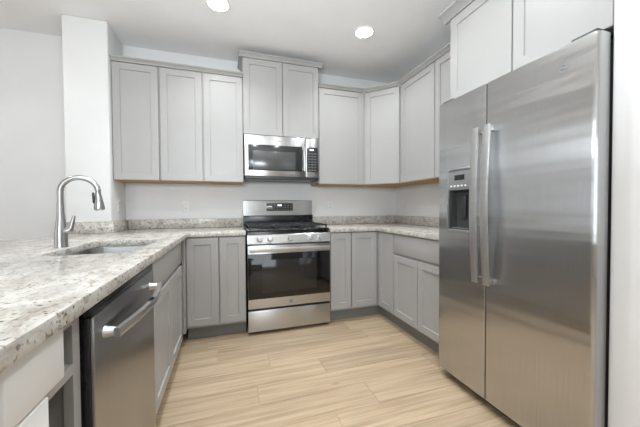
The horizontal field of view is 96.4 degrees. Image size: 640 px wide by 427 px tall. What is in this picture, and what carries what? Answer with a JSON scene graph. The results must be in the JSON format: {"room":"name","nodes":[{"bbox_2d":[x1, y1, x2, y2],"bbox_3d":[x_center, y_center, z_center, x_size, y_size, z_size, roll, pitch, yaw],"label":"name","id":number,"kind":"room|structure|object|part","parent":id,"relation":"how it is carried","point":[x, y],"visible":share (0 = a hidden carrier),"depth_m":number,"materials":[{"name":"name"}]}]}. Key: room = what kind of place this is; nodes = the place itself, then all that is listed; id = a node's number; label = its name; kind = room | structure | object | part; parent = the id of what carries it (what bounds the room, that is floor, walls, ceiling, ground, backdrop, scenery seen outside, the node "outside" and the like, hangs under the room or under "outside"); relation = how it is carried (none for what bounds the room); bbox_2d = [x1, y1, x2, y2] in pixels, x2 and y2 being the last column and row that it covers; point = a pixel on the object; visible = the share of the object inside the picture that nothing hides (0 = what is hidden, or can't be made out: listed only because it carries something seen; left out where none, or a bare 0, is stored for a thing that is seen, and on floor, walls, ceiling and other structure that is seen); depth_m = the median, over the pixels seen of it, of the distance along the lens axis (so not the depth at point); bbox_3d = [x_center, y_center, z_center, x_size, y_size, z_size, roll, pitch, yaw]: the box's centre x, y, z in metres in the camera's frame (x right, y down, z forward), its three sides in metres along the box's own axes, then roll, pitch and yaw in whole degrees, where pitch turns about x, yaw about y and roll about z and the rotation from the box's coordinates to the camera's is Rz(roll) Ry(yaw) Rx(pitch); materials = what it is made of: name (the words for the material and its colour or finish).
{"room":"kitchen","nodes":[
{"label":"kitchen","id":0,"kind":"room"},
{"bbox_2d":[61,14,125,221],"bbox_3d":[-1.965,-0.263,2.533,0.314,2.672,0.373,-1,1,-18],"label":"wall pillar","id":1,"kind":"structure","parent":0,"point":[87,44],"depth_m":2.35,"materials":[{"name":"paint"}]},
{"bbox_2d":[117,199,120,211],"bbox_3d":[-1.805,-0.075,2.574,0.009,0.116,0.072,-1,1,-18],"label":"outlet","id":2,"kind":"object","parent":1,"relation":"attached to","point":[118,200],"visible":1,"depth_m":2.56,"materials":[{"name":"white plastic"}]},
{"bbox_2d":[0,28,394,312],"bbox_3d":[-3.000,-0.215,2.460,8.492,2.752,0.120,-1,1,-18],"label":"wall","id":3,"kind":"structure","parent":0,"point":[32,147],"depth_m":2.58,"materials":[{"name":"paint"}]},
{"bbox_2d":[114,220,128,231],"bbox_3d":[-1.802,0.110,2.591,0.020,0.094,0.373,-1,1,-18],"label":"backsplash","id":4,"kind":"structure","parent":3,"relation":"attached to","point":[120,225],"depth_m":2.57,"materials":[{"name":"stone"}]},
{"bbox_2d":[109,54,166,183],"bbox_3d":[-1.648,-0.816,2.631,0.360,1.048,0.355,-1,1,-18],"label":"upper cabinet","id":5,"kind":"object","parent":3,"relation":"attached to","point":[135,81],"visible":0.92,"depth_m":2.50,"materials":[{"name":"grey paint"}]},
{"bbox_3d":[-1.651,-1.323,2.621,0.360,0.032,0.355,-1,1,-18],"label":"crown molding","id":6,"kind":"part","parent":5,"relation":"part of","materials":[{"name":"grey paint"}]},
{"bbox_3d":[-1.653,-0.298,2.666,0.352,0.010,0.297,-1,1,-18],"label":"panel","id":7,"kind":"part","parent":5,"relation":"part of","materials":[{"name":"brown wood"}]},
{"bbox_2d":[128,218,241,228],"bbox_3d":[-1.342,0.100,2.924,1.058,0.094,0.020,-1,1,-18],"label":"backsplash","id":8,"kind":"structure","parent":3,"relation":"attached to","point":[199,222],"depth_m":2.90,"materials":[{"name":"stone"}]},
{"bbox_2d":[182,201,189,211],"bbox_3d":[-1.367,-0.074,2.919,0.072,0.116,0.009,-1,1,-18],"label":"outlet","id":9,"kind":"object","parent":3,"relation":"attached to","point":[185,204],"visible":1,"depth_m":2.92,"materials":[{"name":"white plastic"}]},
{"bbox_2d":[157,61,243,184],"bbox_3d":[-1.132,-0.822,2.797,0.722,1.048,0.355,-1,1,-18],"label":"upper cabinet","id":10,"kind":"object","parent":3,"relation":"attached to","point":[201,108],"visible":1,"depth_m":2.65,"materials":[{"name":"grey paint"}]},
{"bbox_3d":[-1.263,-0.801,2.613,0.346,1.004,0.019,-1,1,-18],"label":"door","id":11,"kind":"part","parent":10,"relation":"part of","materials":[{"name":"grey paint"}]},
{"bbox_3d":[-1.135,-1.330,2.786,0.722,0.032,0.355,-1,1,-18],"label":"crown molding","id":12,"kind":"part","parent":10,"relation":"part of","materials":[{"name":"grey paint"}]},
{"bbox_3d":[-1.137,-0.304,2.832,0.714,0.010,0.297,-1,1,-18],"label":"panel","id":13,"kind":"part","parent":10,"relation":"part of","materials":[{"name":"brown wood"}]},
{"bbox_3d":[-0.918,-0.805,2.723,0.352,1.004,0.019,-1,1,-18],"label":"door","id":14,"kind":"part","parent":10,"relation":"part of","materials":[{"name":"grey paint"}]},
{"bbox_2d":[237,50,322,138],"bbox_3d":[-0.423,-1.164,3.010,0.837,0.772,0.371,-1,1,-18],"label":"upper cabinet","id":15,"kind":"object","parent":3,"relation":"attached to","point":[280,94],"visible":0.95,"depth_m":2.86,"materials":[{"name":"grey paint"}]},
{"bbox_3d":[-0.561,-1.139,2.819,0.376,0.730,0.019,-1,1,-18],"label":"door","id":16,"kind":"part","parent":15,"relation":"part of","materials":[{"name":"grey paint"}]},
{"bbox_3d":[-0.425,-1.532,3.002,0.837,0.036,0.371,-1,1,-18],"label":"crown molding","id":17,"kind":"part","parent":15,"relation":"part of","materials":[{"name":"grey paint"}]},
{"bbox_2d":[243,134,318,182],"bbox_3d":[-0.415,-0.559,3.012,0.752,0.424,0.389,-1,1,-18],"label":"microwave","id":18,"kind":"object","parent":15,"relation":"attached to","point":[265,158],"visible":0.99,"depth_m":2.87,"materials":[{"name":"silver metal"}]},
{"bbox_3d":[-0.157,-0.553,2.898,0.017,0.245,0.014,-1,1,-18],"label":"handle","id":19,"kind":"part","parent":18,"relation":"part of","materials":[{"name":"metal"}]},
{"bbox_3d":[-0.085,-0.573,2.978,0.144,0.398,0.042,-1,1,-18],"label":"control panel","id":20,"kind":"part","parent":18,"relation":"part of","materials":[{"name":"silver metal"}]},
{"bbox_3d":[-0.197,-1.143,2.936,0.374,0.730,0.019,-1,1,-18],"label":"door","id":21,"kind":"part","parent":15,"relation":"part of","materials":[{"name":"grey paint"}]},
{"bbox_2d":[327,201,332,210],"bbox_3d":[0.121,-0.090,3.396,0.072,0.116,0.009,-1,1,-18],"label":"outlet","id":22,"kind":"object","parent":3,"relation":"attached to","point":[329,203],"visible":1,"depth_m":3.39,"materials":[{"name":"white plastic"}]},
{"bbox_2d":[311,82,364,186],"bbox_3d":[0.190,-0.839,3.221,0.520,1.048,0.355,-1,1,-18],"label":"upper cabinet","id":23,"kind":"object","parent":3,"relation":"attached to","point":[340,108],"visible":0.91,"depth_m":3.08,"materials":[{"name":"grey paint"}]},
{"bbox_3d":[0.185,-0.321,3.256,0.512,0.010,0.297,-1,1,-18],"label":"panel","id":24,"kind":"part","parent":23,"relation":"part of","materials":[{"name":"brown wood"}]},
{"bbox_3d":[0.186,-1.347,3.210,0.520,0.032,0.355,-1,1,-18],"label":"crown molding","id":25,"kind":"part","parent":23,"relation":"part of","materials":[{"name":"grey paint"}]},
{"bbox_2d":[313,215,394,223],"bbox_3d":[0.425,0.077,3.491,1.103,0.094,0.020,-1,1,-18],"label":"backsplash","id":26,"kind":"structure","parent":3,"relation":"attached to","point":[385,218],"depth_m":3.48,"materials":[{"name":"stone"}]},
{"bbox_2d":[354,81,421,187],"bbox_3d":[0.759,-0.843,3.255,0.628,1.048,0.634,-1,1,-18],"label":"upper cabinet","id":27,"kind":"object","parent":3,"relation":"attached to","point":[381,103],"visible":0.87,"depth_m":3.08,"materials":[{"name":"grey paint"}]},
{"bbox_3d":[0.657,-1.346,3.056,0.414,0.032,0.052,0,1,29],"label":"crown molding","id":28,"kind":"part","parent":27,"relation":"part of","materials":[{"name":"grey paint"}]},
{"bbox_3d":[0.667,-0.822,3.081,0.376,1.004,0.019,0,1,29],"label":"door","id":29,"kind":"part","parent":27,"relation":"part of","materials":[{"name":"grey paint"}]},
{"bbox_3d":[0.769,-0.325,3.281,0.594,0.011,0.596,-1,1,-18],"label":"panel","id":30,"kind":"part","parent":27,"relation":"part of","materials":[{"name":"brown wood"}]},
{"bbox_2d":[0,0,454,82],"bbox_3d":[-1.171,-1.587,-0.666,10.100,0.100,7.100,-1,1,-18],"label":"ceiling","id":31,"kind":"structure","parent":0,"point":[408,33],"depth_m":2.46,"materials":[{"name":"paint"}]},
{"bbox_2d":[205,0,230,12],"bbox_3d":[-0.776,-1.595,2.181,0.188,0.008,0.188,-1,1,-18],"label":"recessed light","id":32,"kind":"object","parent":31,"relation":"in","point":[221,6],"visible":1,"depth_m":2.19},
{"bbox_2d":[354,25,374,38],"bbox_3d":[0.393,-1.609,2.546,0.188,0.008,0.188,-1,1,-18],"label":"recessed light","id":33,"kind":"object","parent":31,"relation":"in","point":[362,32],"visible":1,"depth_m":2.54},
{"bbox_2d":[155,314,519,426],"bbox_3d":[-1.139,1.176,-0.655,10.100,0.080,7.000,-1,1,-18],"label":"floor","id":34,"kind":"structure","parent":0,"point":[363,371],"depth_m":1.81,"materials":[{"name":"brown wood"}]},
{"bbox_2d":[0,317,80,426],"bbox_3d":[-0.803,0.672,0.472,0.585,0.876,0.340,-1,1,-18],"label":"base cabinet","id":35,"kind":"object","parent":34,"relation":"on","point":[42,388],"visible":0.57,"depth_m":0.55,"materials":[{"name":"grey paint"}]},
{"bbox_3d":[-0.516,0.665,0.505,0.019,0.620,0.114,-1,1,-18],"label":"door","id":36,"kind":"part","parent":35,"relation":"part of","materials":[{"name":"white paint"}]},
{"bbox_2d":[79,264,161,426],"bbox_3d":[-0.904,0.668,0.950,0.640,0.860,0.604,-1,1,-18],"label":"dishwasher","id":37,"kind":"object","parent":34,"relation":"on","point":[116,334],"visible":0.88,"depth_m":0.90,"materials":[{"name":"silver metal"}]},
{"bbox_3d":[-0.579,0.327,0.795,0.032,0.034,0.034,-1,1,-18],"label":"handle mount","id":38,"kind":"part","parent":37,"relation":"part of","materials":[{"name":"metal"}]},
{"bbox_3d":[-0.622,0.322,1.033,0.045,0.025,0.515,-1,1,-18],"label":"handle","id":39,"kind":"part","parent":37,"relation":"part of","materials":[{"name":"metal"}]},
{"bbox_3d":[-0.726,0.318,1.252,0.032,0.034,0.034,-1,1,-18],"label":"handle mount","id":40,"kind":"part","parent":37,"relation":"part of","materials":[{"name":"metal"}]},
{"bbox_2d":[152,243,182,414],"bbox_3d":[-1.200,0.648,1.709,0.585,0.876,1.002,-1,1,-18],"label":"base cabinet","id":41,"kind":"object","parent":34,"relation":"on","point":[168,315],"visible":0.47,"depth_m":1.64,"materials":[{"name":"grey paint"}]},
{"bbox_2d":[0,218,245,372],"bbox_3d":[-1.248,0.149,1.464,1.772,0.132,2.859,-1,1,-18],"label":"countertop","id":42,"kind":"structure","parent":41,"relation":"on","point":[44,288],"depth_m":0.97,"materials":[{"name":"stone"}]},
{"bbox_2d":[54,175,104,247],"bbox_3d":[-1.302,-0.017,1.553,0.218,0.384,0.061,-1,1,-36],"label":"faucet","id":43,"kind":"object","parent":42,"relation":"on","point":[61,231],"visible":1,"depth_m":1.51,"materials":[{"name":"silver metal"}]},
{"bbox_3d":[-1.320,0.049,1.522,0.034,0.077,0.025,-1,1,-36],"label":"lever","id":44,"kind":"part","parent":43,"relation":"part of","materials":[{"name":"silver metal"}]},
{"bbox_3d":[-1.304,-0.134,1.551,0.184,0.148,0.028,-1,1,-36],"label":"spout","id":45,"kind":"part","parent":43,"relation":"part of","materials":[{"name":"silver metal"}]},
{"bbox_2d":[66,221,113,233],"bbox_3d":[-1.892,0.115,2.356,0.334,0.094,0.020,-1,1,-18],"label":"backsplash","id":46,"kind":"structure","parent":42,"relation":"on","point":[105,226],"depth_m":2.35,"materials":[{"name":"stone"}]},
{"bbox_2d":[70,245,146,254],"bbox_3d":[-1.131,0.315,1.549,0.398,0.204,0.623,-1,1,-18],"label":"sink","id":47,"kind":"object","parent":42,"relation":"in","point":[116,249],"visible":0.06,"depth_m":1.80,"materials":[{"name":"metal"}]},
{"bbox_3d":[-0.845,0.677,1.530,0.019,0.558,0.418,-1,1,-18],"label":"door","id":48,"kind":"part","parent":41,"relation":"part of","materials":[{"name":"grey paint"}]},
{"bbox_3d":[-0.912,0.294,1.725,0.019,0.156,0.846,-1,1,-18],"label":"drawer","id":49,"kind":"part","parent":41,"relation":"part of","materials":[{"name":"grey paint"}]},
{"bbox_3d":[-0.975,0.669,1.936,0.019,0.558,0.420,-1,1,-18],"label":"door","id":50,"kind":"part","parent":41,"relation":"part of","materials":[{"name":"grey paint"}]},
{"bbox_2d":[181,240,186,333],"bbox_3d":[-1.140,0.635,2.334,0.090,0.876,0.148,-1,1,-18],"label":"strip","id":51,"kind":"object","parent":34,"relation":"on","point":[183,241],"visible":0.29,"depth_m":2.28,"materials":[{"name":"grey paint"}]},
{"bbox_2d":[186,236,219,339],"bbox_3d":[-1.070,0.627,2.682,0.256,0.876,0.620,-1,1,-18],"label":"base cabinet","id":52,"kind":"object","parent":34,"relation":"on","point":[202,253],"visible":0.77,"depth_m":2.40,"materials":[{"name":"grey paint"}]},
{"bbox_2d":[219,235,245,334],"bbox_3d":[-0.843,0.624,2.755,0.218,0.876,0.620,-1,1,-18],"label":"base cabinet","id":53,"kind":"object","parent":34,"relation":"on","point":[232,252],"visible":0.8,"depth_m":2.47,"materials":[{"name":"grey paint"}]},
{"bbox_2d":[243,200,330,332],"bbox_3d":[-0.355,0.458,2.865,0.757,1.196,0.714,-1,1,-18],"label":"range","id":54,"kind":"object","parent":34,"relation":"on","point":[288,253],"visible":1,"depth_m":2.60,"materials":[{"name":"silver metal"}]},
{"bbox_3d":[-0.459,-0.064,3.167,0.757,0.162,0.057,-1,1,-18],"label":"backguard panel","id":55,"kind":"part","parent":54,"relation":"part of","materials":[{"name":"silver metal"}]},
{"bbox_2d":[244,226,328,231],"bbox_3d":[-0.361,0.142,2.870,0.757,0.016,0.580,-1,1,-18],"label":"cooktop","id":56,"kind":"object","parent":54,"relation":"in","point":[278,228],"depth_m":2.65,"materials":[{"name":"black metal"}]},
{"bbox_2d":[247,242,329,309],"bbox_3d":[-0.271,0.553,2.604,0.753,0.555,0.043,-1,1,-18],"label":"oven","id":57,"kind":"object","parent":54,"relation":"in","point":[301,278],"depth_m":2.57,"materials":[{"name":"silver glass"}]},
{"bbox_3d":[-0.268,0.940,2.612,0.753,0.184,0.043,-1,1,-18],"label":"storage drawer","id":58,"kind":"part","parent":54,"relation":"part of","materials":[{"name":"silver metal"}]},
{"bbox_3d":[-0.263,0.548,2.582,0.749,0.396,0.003,-1,1,-18],"label":"door glass","id":59,"kind":"part","parent":54,"relation":"part of","materials":[{"name":"black glass"}]},
{"bbox_3d":[-0.271,0.224,2.594,0.757,0.082,0.064,-1,1,-18],"label":"control panel","id":60,"kind":"part","parent":54,"relation":"part of","materials":[{"name":"silver metal"}]},
{"bbox_3d":[-0.251,0.313,2.534,0.726,0.033,0.024,-1,1,-18],"label":"handle","id":61,"kind":"part","parent":54,"relation":"part of","materials":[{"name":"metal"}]},
{"bbox_2d":[328,232,350,320],"bbox_3d":[0.108,0.612,3.060,0.216,0.876,0.620,-1,1,-18],"label":"base cabinet","id":62,"kind":"object","parent":34,"relation":"on","point":[340,243],"visible":0.59,"depth_m":2.77,"materials":[{"name":"grey paint"}]},
{"bbox_2d":[348,231,399,326],"bbox_3d":[0.679,0.608,3.097,0.890,0.876,0.898,-1,1,-18],"label":"base cabinet","id":63,"kind":"object","parent":34,"relation":"on","point":[372,252],"visible":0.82,"depth_m":2.83,"materials":[{"name":"grey paint"}]},
{"bbox_3d":[0.439,0.552,2.849,0.272,0.736,0.019,-1,1,-18],"label":"door","id":64,"kind":"part","parent":63,"relation":"part of","materials":[{"name":"grey paint"}]},
{"bbox_2d":[313,215,438,239],"bbox_3d":[0.681,0.111,2.728,1.124,0.132,1.629,-1,1,-18],"label":"countertop","id":65,"kind":"structure","parent":63,"relation":"on","point":[415,226],"depth_m":3.11,"materials":[{"name":"stone"}]},
{"bbox_3d":[0.635,0.553,2.753,0.019,0.736,0.260,-1,1,-18],"label":"door","id":66,"kind":"part","parent":63,"relation":"part of","materials":[{"name":"grey paint"}]},
{"bbox_2d":[393,234,438,353],"bbox_3d":[1.064,0.621,2.377,0.605,0.876,0.705,-1,1,-18],"label":"base cabinet","id":67,"kind":"object","parent":34,"relation":"on","point":[416,259],"visible":0.45,"depth_m":2.29,"materials":[{"name":"grey paint"}]},
{"bbox_3d":[0.732,0.652,2.454,0.019,0.550,0.344,-1,1,-18],"label":"door","id":68,"kind":"part","parent":67,"relation":"part of","materials":[{"name":"grey paint"}]},
{"bbox_3d":[0.783,0.278,2.279,0.019,0.168,0.694,-1,1,-18],"label":"drawer","id":69,"kind":"part","parent":67,"relation":"part of","materials":[{"name":"grey paint"}]},
{"bbox_3d":[0.840,0.658,2.120,0.019,0.550,0.342,-1,1,-18],"label":"door","id":70,"kind":"part","parent":67,"relation":"part of","materials":[{"name":"grey paint"}]},
{"bbox_2d":[439,28,613,426],"bbox_3d":[1.216,0.178,1.588,0.761,1.792,0.856,-1,1,-18],"label":"refrigerator","id":71,"kind":"object","parent":34,"relation":"on","point":[525,154],"visible":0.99,"depth_m":1.30,"materials":[{"name":"silver metal"}]},
{"bbox_3d":[0.839,-0.082,1.720,0.016,0.382,0.191,-1,1,-18],"label":"dispenser frame","id":72,"kind":"part","parent":71,"relation":"part of","materials":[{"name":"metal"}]},
{"bbox_3d":[0.849,-0.201,1.721,0.029,0.119,0.167,-1,1,-18],"label":"dispenser panel","id":73,"kind":"part","parent":71,"relation":"part of","materials":[{"name":"grey plastic"}]},
{"bbox_3d":[0.870,0.156,1.733,0.068,1.710,0.367,-1,1,-18],"label":"freezer door","id":74,"kind":"part","parent":71,"relation":"part of","materials":[{"name":"silver metal"}]},
{"bbox_3d":[0.840,-0.043,1.561,0.034,0.841,0.040,-1,1,-18],"label":"handle","id":75,"kind":"part","parent":71,"relation":"part of","materials":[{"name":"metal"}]},
{"bbox_3d":[0.862,-0.042,1.494,0.034,0.841,0.040,-1,1,-18],"label":"handle","id":76,"kind":"part","parent":71,"relation":"part of","materials":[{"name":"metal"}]},
{"bbox_2d":[395,85,438,216],"bbox_3d":[1.407,-0.242,2.490,0.120,2.752,2.515,-1,1,-18],"label":"wall","id":77,"kind":"structure","parent":0,"point":[421,200],"depth_m":3.22,"materials":[{"name":"paint"}]},
{"bbox_2d":[395,215,438,226],"bbox_3d":[1.206,0.085,2.897,0.020,0.094,1.629,-1,1,-18],"label":"backsplash","id":78,"kind":"structure","parent":77,"relation":"attached to","point":[417,220],"depth_m":3.20,"materials":[{"name":"stone"}]},
{"bbox_2d":[398,42,450,183],"bbox_3d":[1.132,-0.830,2.531,0.360,1.048,1.022,-1,1,-18],"label":"upper cabinet","id":79,"kind":"object","parent":77,"relation":"attached to","point":[426,87],"visible":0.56,"depth_m":2.63,"materials":[{"name":"grey paint"}]},
{"bbox_3d":[0.924,-0.817,2.726,0.019,1.004,0.500,-1,1,-18],"label":"door","id":80,"kind":"part","parent":79,"relation":"part of","materials":[{"name":"grey paint"}]},
{"bbox_3d":[1.159,-0.312,2.550,0.302,0.010,1.014,-1,1,-18],"label":"panel","id":81,"kind":"part","parent":79,"relation":"part of","materials":[{"name":"brown wood"}]},
{"bbox_3d":[1.129,-1.338,2.521,0.360,0.032,1.022,-1,1,-18],"label":"crown molding","id":82,"kind":"part","parent":79,"relation":"part of","materials":[{"name":"grey paint"}]},
{"bbox_3d":[1.079,-0.807,2.244,0.019,1.004,0.494,-1,1,-18],"label":"door","id":83,"kind":"part","parent":79,"relation":"part of","materials":[{"name":"grey paint"}]},
{"bbox_2d":[438,0,613,99],"bbox_3d":[1.258,-1.026,1.599,0.685,0.592,0.900,-1,1,-18],"label":"upper cabinet","id":84,"kind":"object","parent":77,"relation":"attached to","point":[491,39],"visible":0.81,"depth_m":1.50,"materials":[{"name":"grey paint"}]},
{"bbox_3d":[1.256,-1.297,1.594,0.685,0.050,0.900,-1,1,-18],"label":"crown molding","id":85,"kind":"part","parent":84,"relation":"part of","materials":[{"name":"grey paint"}]},
{"bbox_3d":[0.933,-0.998,1.687,0.019,0.534,0.428,-1,1,-18],"label":"door","id":86,"kind":"part","parent":84,"relation":"part of","materials":[{"name":"grey paint"}]},
{"bbox_3d":[1.063,-0.990,1.282,0.019,0.534,0.406,-1,1,-18],"label":"door","id":87,"kind":"part","parent":84,"relation":"part of","materials":[{"name":"grey paint"}]},
{"bbox_2d":[608,0,639,426],"bbox_3d":[2.274,-0.263,1.317,2.362,2.672,0.281,-1,1,-18],"label":"wall","id":88,"kind":"structure","parent":0,"point":[624,318],"depth_m":1.05,"materials":[{"name":"paint"}]}
]}

